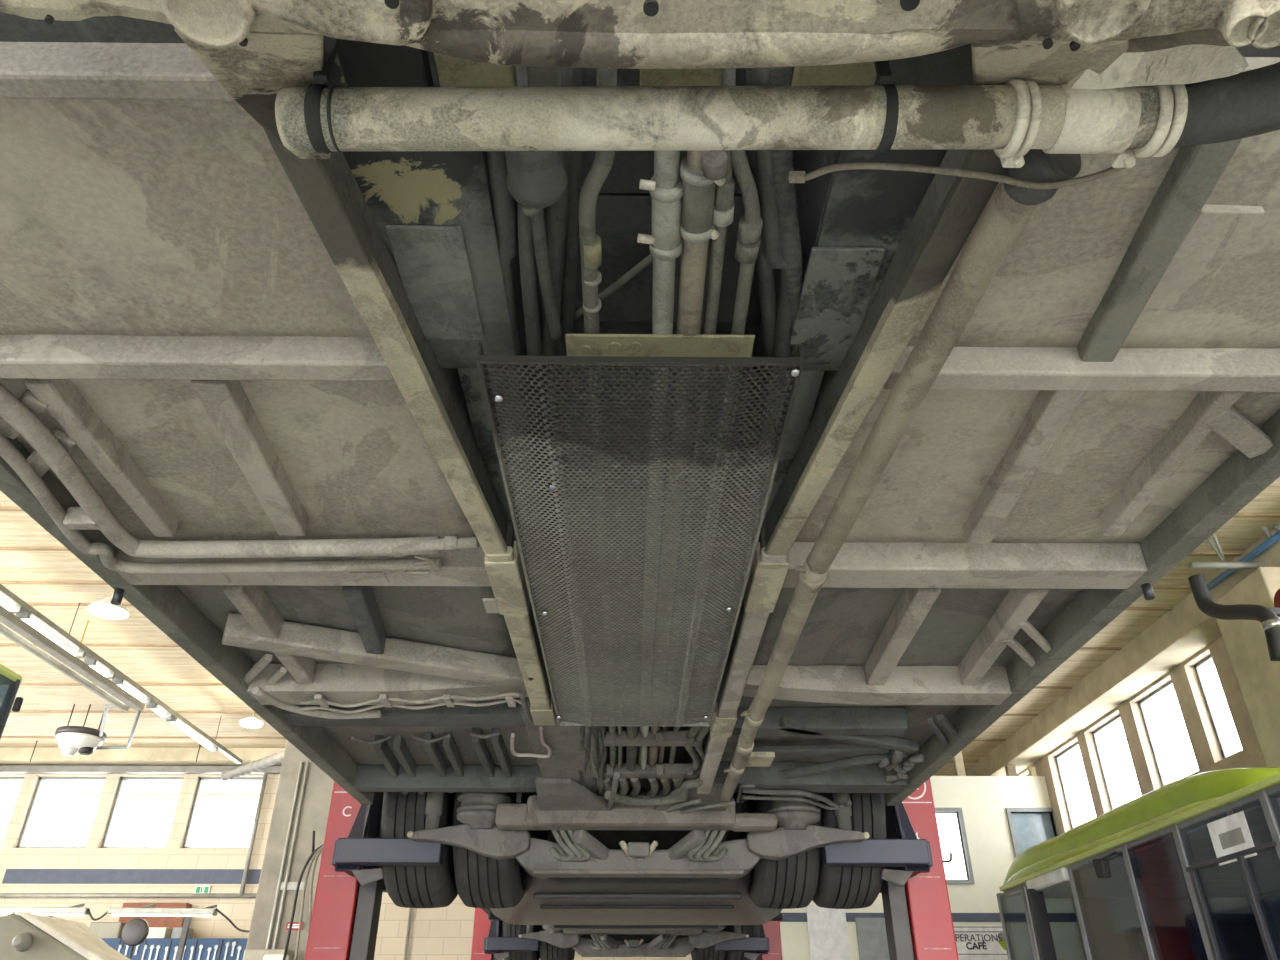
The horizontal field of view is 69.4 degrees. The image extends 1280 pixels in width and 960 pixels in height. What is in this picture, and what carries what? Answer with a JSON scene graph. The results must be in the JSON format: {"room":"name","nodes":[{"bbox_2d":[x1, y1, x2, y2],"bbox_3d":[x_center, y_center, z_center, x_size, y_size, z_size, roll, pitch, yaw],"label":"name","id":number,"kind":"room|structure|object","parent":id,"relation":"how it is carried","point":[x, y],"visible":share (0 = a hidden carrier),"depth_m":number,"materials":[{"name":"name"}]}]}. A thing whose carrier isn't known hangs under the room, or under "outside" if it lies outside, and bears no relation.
{"room":"auto repair garage","nodes":[
{"label":"auto repair garage","id":0,"kind":"room"},
{"bbox_2d":[246,740,333,959],"bbox_3d":[-3.845,4.751,10.284,0.680,4.770,0.600,0,-31,-1],"label":"column","id":1,"kind":"structure","parent":0,"point":[315,807],"depth_m":10.32,"materials":[{"name":"concrete"}]},
{"bbox_2d":[220,750,284,780],"bbox_3d":[-4.393,3.393,11.352,0.214,0.200,3.100,27,-40,-37],"label":"duct","id":2,"kind":"object","parent":1,"relation":"attached to","point":[276,758],"visible":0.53,"depth_m":11.82,"materials":[{"name":"silver metal"}]},
{"bbox_2d":[266,761,303,948],"bbox_3d":[-3.942,4.957,9.783,0.036,3.900,0.036,0,-31,-1],"label":"conduit","id":3,"kind":"object","parent":1,"relation":"attached to","point":[301,762],"visible":1,"depth_m":10.24,"materials":[{"name":"grey metal"}]},
{"bbox_2d":[272,761,309,948],"bbox_3d":[-3.872,4.958,9.784,0.036,3.900,0.036,0,-31,-1],"label":"conduit","id":4,"kind":"object","parent":1,"relation":"attached to","point":[307,762],"visible":1,"depth_m":10.24,"materials":[{"name":"grey metal"}]},
{"bbox_2d":[280,882,303,889],"bbox_3d":[-3.792,4.438,10.112,0.280,0.080,0.020,0,-31,-1],"label":"name plate","id":5,"kind":"object","parent":1,"relation":"attached to","point":[291,885],"visible":0.57,"depth_m":10.10,"materials":[{"name":"white plastic"}]},
{"bbox_2d":[285,922,303,929],"bbox_3d":[-3.700,4.778,9.910,0.180,0.080,0.017,0,-31,-1],"label":"warning sticker","id":6,"kind":"object","parent":1,"relation":"attached to","point":[295,926],"visible":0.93,"depth_m":9.90,"materials":[{"name":"red plastic"}]},
{"bbox_2d":[283,845,322,959],"bbox_3d":[-1.948,2.454,5.386,0.147,0.656,0.016,0,-31,-1],"label":"hose","id":7,"kind":"object","parent":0,"point":[315,850],"visible":0.94,"depth_m":5.37,"materials":[{"name":"rubber"}]},
{"bbox_2d":[312,831,314,851],"bbox_3d":[-1.961,2.171,5.557,0.032,0.121,0.016,0,-31,-1],"label":"rod","id":8,"kind":"object","parent":7,"relation":"attached to","point":[313,834],"visible":1,"depth_m":5.55,"materials":[{"name":"grey metal"}]},
{"bbox_2d":[0,774,691,959],"bbox_3d":[-4.894,6.216,12.717,12.500,4.770,0.300,0,-31,-1],"label":"wall","id":9,"kind":"structure","parent":0,"point":[443,933],"depth_m":12.87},
{"bbox_2d":[0,777,23,847],"bbox_3d":[-9.574,4.848,13.474,1.036,1.005,0.080,0,-31,-1],"label":"window","id":10,"kind":"structure","parent":9,"relation":"in","point":[1,778],"depth_m":13.69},
{"bbox_2d":[17,777,105,847],"bbox_3d":[-8.377,4.854,13.484,1.036,1.005,0.080,0,-31,-1],"label":"window","id":11,"kind":"structure","parent":9,"relation":"in","point":[41,779],"depth_m":13.57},
{"bbox_2d":[0,893,256,897],"bbox_3d":[-7.542,5.722,12.738,7.000,0.060,0.060,0,-31,-1],"label":"pipe","id":12,"kind":"object","parent":9,"relation":"attached to","point":[2,895],"visible":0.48,"depth_m":12.72,"materials":[{"name":"grey metal"}]},
{"bbox_2d":[239,774,267,895],"bbox_3d":[-5.494,5.028,13.157,0.060,1.640,0.060,0,-31,-1],"label":"pipe","id":13,"kind":"object","parent":12,"relation":"attached to","point":[261,795],"visible":1,"depth_m":13.12,"materials":[{"name":"grey metal"}]},
{"bbox_2d":[2,869,260,883],"bbox_3d":[-6.454,5.540,12.924,4.824,0.190,0.012,0,-31,-1],"label":"trim","id":14,"kind":"structure","parent":9,"relation":"attached to","point":[12,876],"depth_m":12.91,"materials":[{"name":"blue paint"}]},
{"bbox_2d":[0,765,281,773],"bbox_3d":[-7.737,4.263,13.613,6.790,0.100,0.118,0,-31,-1],"label":"pipe","id":15,"kind":"object","parent":9,"relation":"attached to","point":[4,769],"visible":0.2,"depth_m":13.56,"materials":[{"name":"grey metal"}]},
{"bbox_2d":[0,747,284,765],"bbox_3d":[-7.141,4.071,13.603,8.000,0.180,0.350,0,-31,-1],"label":"trim","id":16,"kind":"structure","parent":9,"relation":"attached to","point":[8,755],"depth_m":13.46,"materials":[{"name":"beige wood"}]},
{"bbox_2d":[101,777,183,847],"bbox_3d":[-7.211,4.860,13.494,0.973,1.005,0.080,0,-31,-1],"label":"window","id":17,"kind":"structure","parent":9,"relation":"in","point":[122,779],"depth_m":13.59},
{"bbox_2d":[195,885,210,892],"bbox_3d":[-6.067,5.685,12.830,0.200,0.110,0.025,0,-31,-1],"label":"exit sign","id":18,"kind":"object","parent":9,"relation":"attached to","point":[199,888],"visible":1,"depth_m":12.83,"materials":[{"name":"plastic"}]},
{"bbox_2d":[182,777,262,847],"bbox_3d":[-6.047,4.866,13.504,0.989,1.005,0.080,0,-31,-1],"label":"window","id":19,"kind":"structure","parent":9,"relation":"in","point":[201,779],"depth_m":13.57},
{"bbox_2d":[404,908,411,959],"bbox_3d":[-3.148,6.880,12.116,0.040,2.411,0.040,0,-31,-1],"label":"pipe","id":20,"kind":"object","parent":9,"relation":"attached to","point":[410,909],"visible":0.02,"depth_m":12.54,"materials":[{"name":"grey metal"}]},
{"bbox_3d":[-6.197,6.149,12.298,3.600,0.030,0.440,0,-31,-1],"label":"wall shelf","id":21,"kind":"object","parent":9,"relation":"attached to","visible":0},
{"bbox_2d":[90,922,125,937],"bbox_3d":[-7.065,5.987,12.268,0.410,0.216,0.200,0,-31,-1],"label":"storage box","id":22,"kind":"object","parent":21,"relation":"on","point":[102,929],"visible":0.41,"depth_m":12.20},
{"bbox_2d":[119,903,191,934],"bbox_3d":[-6.583,5.986,12.514,0.870,0.472,0.170,0,-31,-1],"label":"cardboard box","id":23,"kind":"object","parent":21,"relation":"on","point":[171,922],"visible":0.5,"depth_m":12.47,"materials":[{"name":"brown cardboard"}]},
{"bbox_2d":[147,927,172,937],"bbox_3d":[-6.369,6.019,12.258,0.240,0.150,0.200,0,-31,-1],"label":"bin","id":24,"kind":"object","parent":21,"relation":"on","point":[154,932],"visible":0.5,"depth_m":12.19,"materials":[{"name":"white plastic"}]},
{"bbox_2d":[171,927,193,937],"bbox_3d":[-6.066,6.021,12.260,0.200,0.150,0.200,0,-31,-1],"label":"bin","id":25,"kind":"object","parent":21,"relation":"on","point":[176,933],"visible":0.41,"depth_m":12.19,"materials":[{"name":"white plastic"}]},
{"bbox_2d":[0,477,1279,820],"bbox_3d":[-2.806,-0.356,6.602,17.500,0.218,27.000,0,-31,-1],"label":"ceiling","id":26,"kind":"structure","parent":0,"point":[35,566],"depth_m":10.99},
{"bbox_2d":[0,605,144,749],"bbox_3d":[-5.775,2.072,9.797,0.918,0.469,4.800,8,-32,-12],"label":"overhead track","id":27,"kind":"object","parent":26,"relation":"hanging from","point":[7,618],"visible":1,"depth_m":8.98,"materials":[{"name":"grey metal"}]},
{"bbox_2d":[55,704,106,756],"bbox_3d":[-6.976,3.124,11.577,0.560,0.649,0.560,0,-31,-1],"label":"heater","id":28,"kind":"object","parent":26,"relation":"hanging from","point":[72,740],"visible":0.95,"depth_m":11.37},
{"bbox_2d":[87,590,128,618],"bbox_3d":[-4.530,0.901,8.010,0.320,0.520,0.320,0,-31,-1],"label":"pendant lamp","id":29,"kind":"object","parent":26,"relation":"hanging from","point":[104,608],"visible":0.79,"depth_m":7.86,"materials":[{"name":"beige metal"}]},
{"bbox_2d":[0,584,242,763],"bbox_3d":[-5.494,2.169,10.189,0.120,0.445,6.182,0,-31,-1],"label":"rail","id":30,"kind":"object","parent":26,"relation":"hanging from","point":[23,610],"visible":0.93,"depth_m":9.40,"materials":[{"name":"white metal"}]},
{"bbox_2d":[240,711,262,727],"bbox_3d":[-4.657,2.753,11.183,0.260,0.420,0.260,0,-31,-1],"label":"pendant lamp","id":31,"kind":"object","parent":26,"relation":"hanging from","point":[252,722],"visible":0.92,"depth_m":11.04,"materials":[{"name":"beige metal"}]},
{"bbox_2d":[1207,538,1222,560],"bbox_3d":[4.790,0.563,7.720,0.143,0.212,0.024,18,-35,-27],"label":"wire","id":32,"kind":"object","parent":26,"relation":"hanging from","point":[1208,539],"visible":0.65,"depth_m":7.71,"materials":[{"name":"grey metal"}]},
{"bbox_2d":[1212,533,1225,560],"bbox_3d":[4.800,0.540,7.682,0.024,0.217,0.212,-21,-37,31],"label":"wire","id":33,"kind":"object","parent":26,"relation":"hanging from","point":[1214,534],"visible":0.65,"depth_m":7.68,"materials":[{"name":"grey metal"}]},
{"bbox_2d":[1261,526,1271,537],"bbox_3d":[5.314,0.546,7.740,0.040,0.188,0.476,-27,-40,37],"label":"wire","id":34,"kind":"object","parent":26,"relation":"hanging from","point":[1265,530],"visible":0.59,"depth_m":7.64,"materials":[{"name":"grey metal"}]},
{"bbox_2d":[1273,524,1278,530],"bbox_3d":[5.393,0.527,7.708,0.040,0.188,0.473,-27,-40,37],"label":"wire","id":35,"kind":"object","parent":26,"relation":"hanging from","point":[1276,526],"visible":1,"depth_m":7.61,"materials":[{"name":"grey metal"}]},
{"bbox_2d":[780,776,1084,959],"bbox_3d":[3.467,5.913,11.686,4.200,4.225,0.150,0,-31,-1],"label":"wall","id":36,"kind":"structure","parent":0,"point":[983,801],"depth_m":12.12,"materials":[{"name":"beige paint"}]},
{"bbox_2d":[806,905,849,959],"bbox_3d":[2.375,6.559,11.184,0.492,2.600,0.020,0,-31,-1],"label":"door","id":37,"kind":"structure","parent":36,"relation":"in","point":[827,927],"depth_m":11.68,"materials":[{"name":"white paint"}]},
{"bbox_2d":[855,918,889,959],"bbox_3d":[2.943,6.625,11.146,0.406,2.449,0.030,0,-31,-1],"label":"door","id":38,"kind":"structure","parent":36,"relation":"in","point":[871,932],"depth_m":11.64,"materials":[{"name":"grey metal"}]},
{"bbox_2d":[780,913,1076,921],"bbox_3d":[3.468,5.576,11.794,4.200,0.104,0.012,0,-31,-1],"label":"trim","id":39,"kind":"structure","parent":36,"relation":"attached to","point":[788,917],"depth_m":11.79,"materials":[{"name":"paint"}]},
{"bbox_2d":[935,808,974,883],"bbox_3d":[4.089,4.857,12.282,0.498,0.949,0.130,0,-31,-1],"label":"window","id":40,"kind":"structure","parent":36,"relation":"in","point":[947,823],"depth_m":12.31,"materials":[{"name":"white glass"}]},
{"bbox_2d":[943,853,951,862],"bbox_3d":[3.990,4.940,12.090,0.189,0.123,0.119,-13,-33,20],"label":"handle","id":41,"kind":"object","parent":40,"relation":"attached to","point":[950,860],"visible":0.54,"depth_m":12.05,"materials":[{"name":"silver metal"}]},
{"bbox_2d":[953,926,1017,959],"bbox_3d":[4.260,5.833,11.635,0.919,0.406,0.036,0,-31,-1],"label":"sign","id":42,"kind":"object","parent":36,"relation":"attached to","point":[972,942],"visible":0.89,"depth_m":11.63,"materials":[{"name":"plastic"}]},
{"bbox_2d":[1006,808,1057,857],"bbox_3d":[5.276,4.811,12.324,0.669,0.828,0.130,0,-31,-1],"label":"window","id":43,"kind":"structure","parent":36,"relation":"in","point":[1027,830],"depth_m":12.44,"materials":[{"name":"glass"}]},
{"bbox_2d":[1017,636,1266,959],"bbox_3d":[5.797,1.629,5.100,0.300,4.770,26.300,0,-31,-1],"label":"wall","id":44,"kind":"structure","parent":0,"point":[1110,918],"depth_m":10.26,"materials":[{"name":"beige paint"}]},
{"bbox_2d":[1055,742,1078,828],"bbox_3d":[5.715,3.956,11.969,0.080,0.990,0.952,0,-31,-1],"label":"window","id":45,"kind":"structure","parent":44,"relation":"in","point":[1068,799],"depth_m":12.34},
{"bbox_2d":[1092,714,1120,808],"bbox_3d":[5.727,3.353,10.967,0.080,0.990,0.947,0,-31,-1],"label":"window","id":46,"kind":"structure","parent":44,"relation":"in","point":[1096,734],"depth_m":11.34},
{"bbox_2d":[965,523,1279,775],"bbox_3d":[5.459,-0.360,6.119,0.380,0.310,26.000,0,-31,-1],"label":"ceiling beam","id":47,"kind":"structure","parent":44,"relation":"attached to","point":[1184,630],"depth_m":10.17,"materials":[{"name":"beige paint"}]},
{"bbox_2d":[1138,680,1172,785],"bbox_3d":[5.739,2.724,9.923,0.080,0.990,0.919,0,-31,-1],"label":"window","id":48,"kind":"structure","parent":44,"relation":"in","point":[1155,747],"depth_m":10.28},
{"bbox_2d":[1194,654,1231,758],"bbox_3d":[5.750,2.214,9.075,0.080,0.990,0.479,0,-31,-1],"label":"window","id":49,"kind":"structure","parent":44,"relation":"in","point":[1199,667],"depth_m":9.28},
{"bbox_2d":[1188,561,1265,568],"bbox_3d":[5.093,0.720,7.786,0.937,0.060,0.060,1,-31,-1],"label":"conduit","id":50,"kind":"object","parent":44,"relation":"attached to","point":[1192,564],"visible":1,"depth_m":7.76,"materials":[{"name":"grey metal"}]},
{"bbox_2d":[1207,530,1279,590],"bbox_3d":[5.190,0.661,7.882,0.060,0.060,1.337,1,-31,-2],"label":"conduit","id":51,"kind":"object","parent":44,"relation":"attached to","point":[1273,539],"visible":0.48,"depth_m":7.85,"materials":[{"name":"blue metal"}]},
{"bbox_2d":[1213,567,1279,766],"bbox_3d":[5.351,2.811,6.762,0.550,4.460,0.750,0,-31,-1],"label":"pillar","id":52,"kind":"structure","parent":44,"relation":"attached to","point":[1258,677],"depth_m":7.60,"materials":[{"name":"beige paint"}]},
{"bbox_2d":[1188,574,1279,660],"bbox_3d":[4.683,0.982,6.721,0.807,0.896,0.730,0,-31,-1],"label":"hose","id":53,"kind":"object","parent":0,"point":[1268,616],"visible":1,"depth_m":6.61,"materials":[{"name":"black rubber"}]},
{"bbox_2d":[1274,588,1279,607],"bbox_3d":[5.018,0.949,7.137,0.110,0.280,0.280,0,-31,-1],"label":"hose reel","id":54,"kind":"object","parent":53,"relation":"attached to","point":[1277,594],"visible":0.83,"depth_m":7.21,"materials":[{"name":"red metal"}]},
{"bbox_3d":[-2.645,0.756,-1.070,17.700,0.100,39.000,0,-31,-1],"label":"floor","id":55,"kind":"structure","parent":0,"visible":0},
{"bbox_2d":[0,664,22,737],"bbox_3d":[-4.108,0.778,1.611,2.420,2.630,5.020,0,-31,-1],"label":"bus","id":56,"kind":"object","parent":55,"relation":"on","point":[9,677],"visible":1,"depth_m":4.33,"materials":[{"name":"green metal"}]},
{"bbox_2d":[12,697,22,711],"bbox_3d":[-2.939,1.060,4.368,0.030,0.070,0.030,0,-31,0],"label":"mirror","id":57,"kind":"object","parent":56,"relation":"attached to","point":[18,701],"depth_m":4.36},
{"bbox_2d":[0,903,90,916],"bbox_3d":[-7.605,6.301,10.738,1.791,2.584,0.372,0,-31,-1],"label":"light","id":58,"kind":"object","parent":55,"relation":"on","point":[76,910],"visible":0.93,"depth_m":11.19,"materials":[{"name":"white plastic"}]},
{"bbox_2d":[0,913,83,915],"bbox_3d":[-7.604,5.264,11.215,1.691,0.029,0.060,0,-31,0],"label":"diffuser","id":59,"kind":"object","parent":58,"relation":"attached to","point":[44,914],"depth_m":11.19,"materials":[{"name":"white plastic"}]},
{"bbox_2d":[88,908,107,920],"bbox_3d":[-6.581,5.272,11.222,0.287,0.138,0.024,0,-31,-1],"label":"power cable","id":60,"kind":"object","parent":58,"relation":"hanging from","point":[89,912],"visible":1,"depth_m":11.21,"materials":[{"name":"black rubber"}]},
{"bbox_2d":[0,911,130,959],"bbox_3d":[-3.549,2.880,5.531,1.014,0.513,0.680,0,-31,-1],"label":"machine","id":61,"kind":"object","parent":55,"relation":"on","point":[23,936],"visible":1,"depth_m":5.36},
{"bbox_2d":[121,918,148,958],"bbox_3d":[-5.978,6.260,10.459,0.400,2.365,0.400,0,-31,-1],"label":"stand","id":62,"kind":"object","parent":55,"relation":"on","point":[135,931],"visible":1,"depth_m":10.92,"materials":[{"name":"grey metal"}]},
{"bbox_2d":[107,904,217,959],"bbox_3d":[-5.801,6.314,10.751,1.286,2.575,0.372,0,-31,-1],"label":"light","id":63,"kind":"object","parent":55,"relation":"on","point":[188,913],"visible":1,"depth_m":11.20,"materials":[{"name":"white plastic"}]},
{"bbox_2d":[112,914,211,916],"bbox_3d":[-5.800,5.281,11.226,1.186,0.030,0.060,0,-31,0],"label":"diffuser","id":64,"kind":"object","parent":63,"relation":"attached to","point":[184,915],"depth_m":11.20,"materials":[{"name":"white plastic"}]},
{"bbox_2d":[216,908,248,932],"bbox_3d":[-4.543,5.118,10.741,0.281,0.379,1.600,24,-39,-34],"label":"power cable","id":65,"kind":"object","parent":63,"relation":"hanging from","point":[217,910],"visible":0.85,"depth_m":11.22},
{"bbox_2d":[101,938,247,959],"bbox_3d":[-5.851,6.926,11.452,2.860,2.249,0.075,0,-31,-1],"label":"board","id":66,"kind":"object","parent":55,"relation":"on","point":[114,943],"visible":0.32,"depth_m":11.96,"materials":[{"name":"blue metal"}]},
{"bbox_2d":[141,945,147,959],"bbox_3d":[-6.392,6.110,11.904,0.060,0.235,0.012,0,-31,-1],"label":"spanner","id":67,"kind":"object","parent":66,"relation":"attached to","point":[145,946],"visible":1,"depth_m":11.91,"materials":[{"name":"metal"}]},
{"bbox_2d":[148,945,154,959],"bbox_3d":[-6.300,6.099,11.912,0.060,0.209,0.012,0,-31,-1],"label":"spanner","id":68,"kind":"object","parent":66,"relation":"attached to","point":[152,947],"visible":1,"depth_m":11.93,"materials":[{"name":"metal"}]},
{"bbox_2d":[154,945,160,959],"bbox_3d":[-6.220,6.135,11.891,0.060,0.291,0.012,0,-31,-1],"label":"spanner","id":69,"kind":"object","parent":66,"relation":"attached to","point":[158,947],"visible":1,"depth_m":11.93,"materials":[{"name":"metal"}]},
{"bbox_2d":[164,946,167,959],"bbox_3d":[-6.104,6.109,11.908,0.060,0.195,0.012,0,-31,-1],"label":"spanner","id":70,"kind":"object","parent":66,"relation":"attached to","point":[166,947],"visible":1,"depth_m":11.92,"materials":[{"name":"metal"}]},
{"bbox_2d":[173,946,177,959],"bbox_3d":[-5.982,6.129,11.898,0.060,0.241,0.012,0,-31,-1],"label":"spanner","id":71,"kind":"object","parent":66,"relation":"attached to","point":[176,947],"visible":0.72,"depth_m":11.92,"materials":[{"name":"metal"}]},
{"bbox_2d":[189,946,193,959],"bbox_3d":[-5.775,6.125,11.902,0.060,0.241,0.012,0,-31,-1],"label":"spanner","id":72,"kind":"object","parent":66,"relation":"attached to","point":[192,947],"visible":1,"depth_m":11.92,"materials":[{"name":"metal"}]},
{"bbox_2d":[198,944,203,959],"bbox_3d":[-5.669,6.107,11.914,0.060,0.231,0.012,0,-31,-1],"label":"spanner","id":73,"kind":"object","parent":66,"relation":"attached to","point":[201,946],"visible":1,"depth_m":11.94,"materials":[{"name":"metal"}]},
{"bbox_2d":[207,947,211,959],"bbox_3d":[-5.554,6.172,11.876,0.060,0.320,0.012,0,-31,-1],"label":"spanner","id":74,"kind":"object","parent":66,"relation":"attached to","point":[209,949],"visible":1,"depth_m":11.93,"materials":[{"name":"metal"}]},
{"bbox_2d":[213,945,218,959],"bbox_3d":[-5.475,6.151,11.890,0.060,0.320,0.012,0,-31,-1],"label":"spanner","id":75,"kind":"object","parent":66,"relation":"attached to","point":[216,947],"visible":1,"depth_m":11.93,"materials":[{"name":"metal"}]},
{"bbox_2d":[224,942,229,959],"bbox_3d":[-5.335,6.123,11.909,0.060,0.320,0.012,0,-31,-1],"label":"spanner","id":76,"kind":"object","parent":66,"relation":"attached to","point":[227,944],"visible":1,"depth_m":11.94,"materials":[{"name":"metal"}]},
{"bbox_2d":[231,941,236,955],"bbox_3d":[-5.254,6.056,11.950,0.060,0.172,0.012,0,-31,-1],"label":"spanner","id":77,"kind":"object","parent":66,"relation":"attached to","point":[234,943],"visible":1,"depth_m":11.96,"materials":[{"name":"metal"}]},
{"bbox_2d":[236,945,241,959],"bbox_3d":[-5.171,6.106,11.921,0.060,0.193,0.012,0,-31,-1],"label":"spanner","id":78,"kind":"object","parent":66,"relation":"attached to","point":[239,948],"visible":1,"depth_m":11.93,"materials":[{"name":"metal"}]},
{"bbox_2d":[243,949,293,959],"bbox_3d":[-3.855,5.718,9.136,0.470,1.929,0.270,0,-31,-1],"label":"control box","id":79,"kind":"object","parent":55,"relation":"on","point":[249,954],"visible":0.86,"depth_m":9.53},
{"bbox_2d":[304,781,444,959],"bbox_3d":[-1.296,2.291,4.483,0.800,3.000,1.010,0,-31,-1],"label":"lift","id":80,"kind":"object","parent":55,"relation":"on","point":[350,887],"visible":0.46,"depth_m":4.48,"materials":[{"name":"red paint"}]},
{"bbox_2d":[0,0,1279,959],"bbox_3d":[-0.040,0.365,4.391,2.560,2.815,14.980,0,-31,-1],"label":"bus","id":81,"kind":"object","parent":80,"relation":"on","point":[630,449],"visible":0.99,"depth_m":1.53,"materials":[{"name":"metal"}]},
{"bbox_2d":[505,66,567,215],"bbox_3d":[-0.134,-0.419,1.165,0.080,0.080,0.182,0,-31,0],"label":"canister","id":82,"kind":"object","parent":81,"relation":"on","point":[537,180],"depth_m":1.17,"materials":[{"name":"grey metal"}]},
{"bbox_2d":[489,864,781,928],"bbox_3d":[-0.017,2.317,5.187,1.898,0.220,1.970,0,-31,0],"label":"underbody panel","id":83,"kind":"object","parent":81,"relation":"on","point":[560,902],"depth_m":4.64,"materials":[{"name":"grey metal"}]},
{"bbox_2d":[471,908,539,959],"bbox_3d":[-1.312,4.844,8.723,0.800,3.000,1.010,0,-31,-1],"label":"lift","id":84,"kind":"object","parent":55,"relation":"on","point":[488,941],"visible":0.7,"depth_m":8.74,"materials":[{"name":"red paint"}]},
{"bbox_2d":[714,921,781,959],"bbox_3d":[1.058,4.857,8.744,0.800,3.000,1.010,0,-31,-1],"label":"lift","id":85,"kind":"object","parent":55,"relation":"on","point":[767,946],"visible":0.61,"depth_m":8.56,"materials":[{"name":"red paint"}]},
{"bbox_2d":[821,778,958,959],"bbox_3d":[1.224,2.304,4.505,0.800,3.000,1.010,0,-31,-1],"label":"lift","id":86,"kind":"object","parent":55,"relation":"on","point":[915,897],"visible":0.5,"depth_m":4.50,"materials":[{"name":"red paint"}]},
{"bbox_2d":[996,767,1279,959],"bbox_3d":[4.345,2.905,5.169,2.410,2.655,7.365,0,-31,-1],"label":"bus","id":87,"kind":"object","parent":55,"relation":"on","point":[1215,833],"visible":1,"depth_m":6.22,"materials":[{"name":"green metal"}]},
{"bbox_2d":[1093,851,1116,878],"bbox_3d":[3.208,2.637,6.335,0.153,0.176,0.136,0,-31,0],"label":"mirror","id":88,"kind":"object","parent":87,"relation":"attached to","point":[1102,867],"depth_m":6.29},
{"bbox_2d":[1219,827,1244,849],"bbox_3d":[3.286,1.991,5.138,0.002,0.080,0.220,0,-31,0],"label":"print","id":89,"kind":"object","parent":87,"relation":"attached to","point":[1230,838],"depth_m":5.13},
{"bbox_3d":[-1.875,2.186,5.549,0.025,0.087,0.016,0,-31,-1],"label":"rod","id":90,"kind":"object","parent":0,"visible":0},
{"bbox_2d":[294,846,322,959],"bbox_3d":[-1.924,2.455,5.386,0.102,0.656,0.015,0,-31,-1],"label":"hose","id":91,"kind":"object","parent":90,"relation":"hanging from","point":[316,852],"visible":0.88,"depth_m":5.37,"materials":[{"name":"grey rubber"}]},
{"bbox_2d":[307,847,322,939],"bbox_3d":[-1.905,2.456,5.386,0.070,0.655,0.016,0,-31,-1],"label":"hose","id":92,"kind":"object","parent":90,"relation":"hanging from","point":[321,849],"visible":0.73,"depth_m":5.42,"materials":[{"name":"grey rubber"}]},
{"bbox_3d":[3.516,5.449,14.913,4.050,0.100,4.900,0,-31,-1],"label":"ceiling","id":93,"kind":"structure","parent":0,"visible":0},
{"bbox_2d":[952,751,965,775],"bbox_3d":[4.546,4.043,13.204,0.120,0.545,0.100,0,-31,-1],"label":"support post","id":94,"kind":"object","parent":93,"relation":"on","point":[958,763],"visible":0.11,"depth_m":13.15,"materials":[{"name":"beige wood"}]},
{"bbox_2d":[1005,765,1016,775],"bbox_3d":[5.274,4.047,13.210,0.120,0.545,0.100,0,-31,-1],"label":"support post","id":95,"kind":"object","parent":93,"relation":"on","point":[1010,770],"visible":0.24,"depth_m":13.12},
{"bbox_2d":[1027,765,1036,775],"bbox_3d":[5.597,4.049,13.213,0.120,0.545,0.100,0,-31,-1],"label":"support post","id":96,"kind":"object","parent":93,"relation":"on","point":[1031,770],"visible":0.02,"depth_m":13.12,"materials":[{"name":"beige wood"}]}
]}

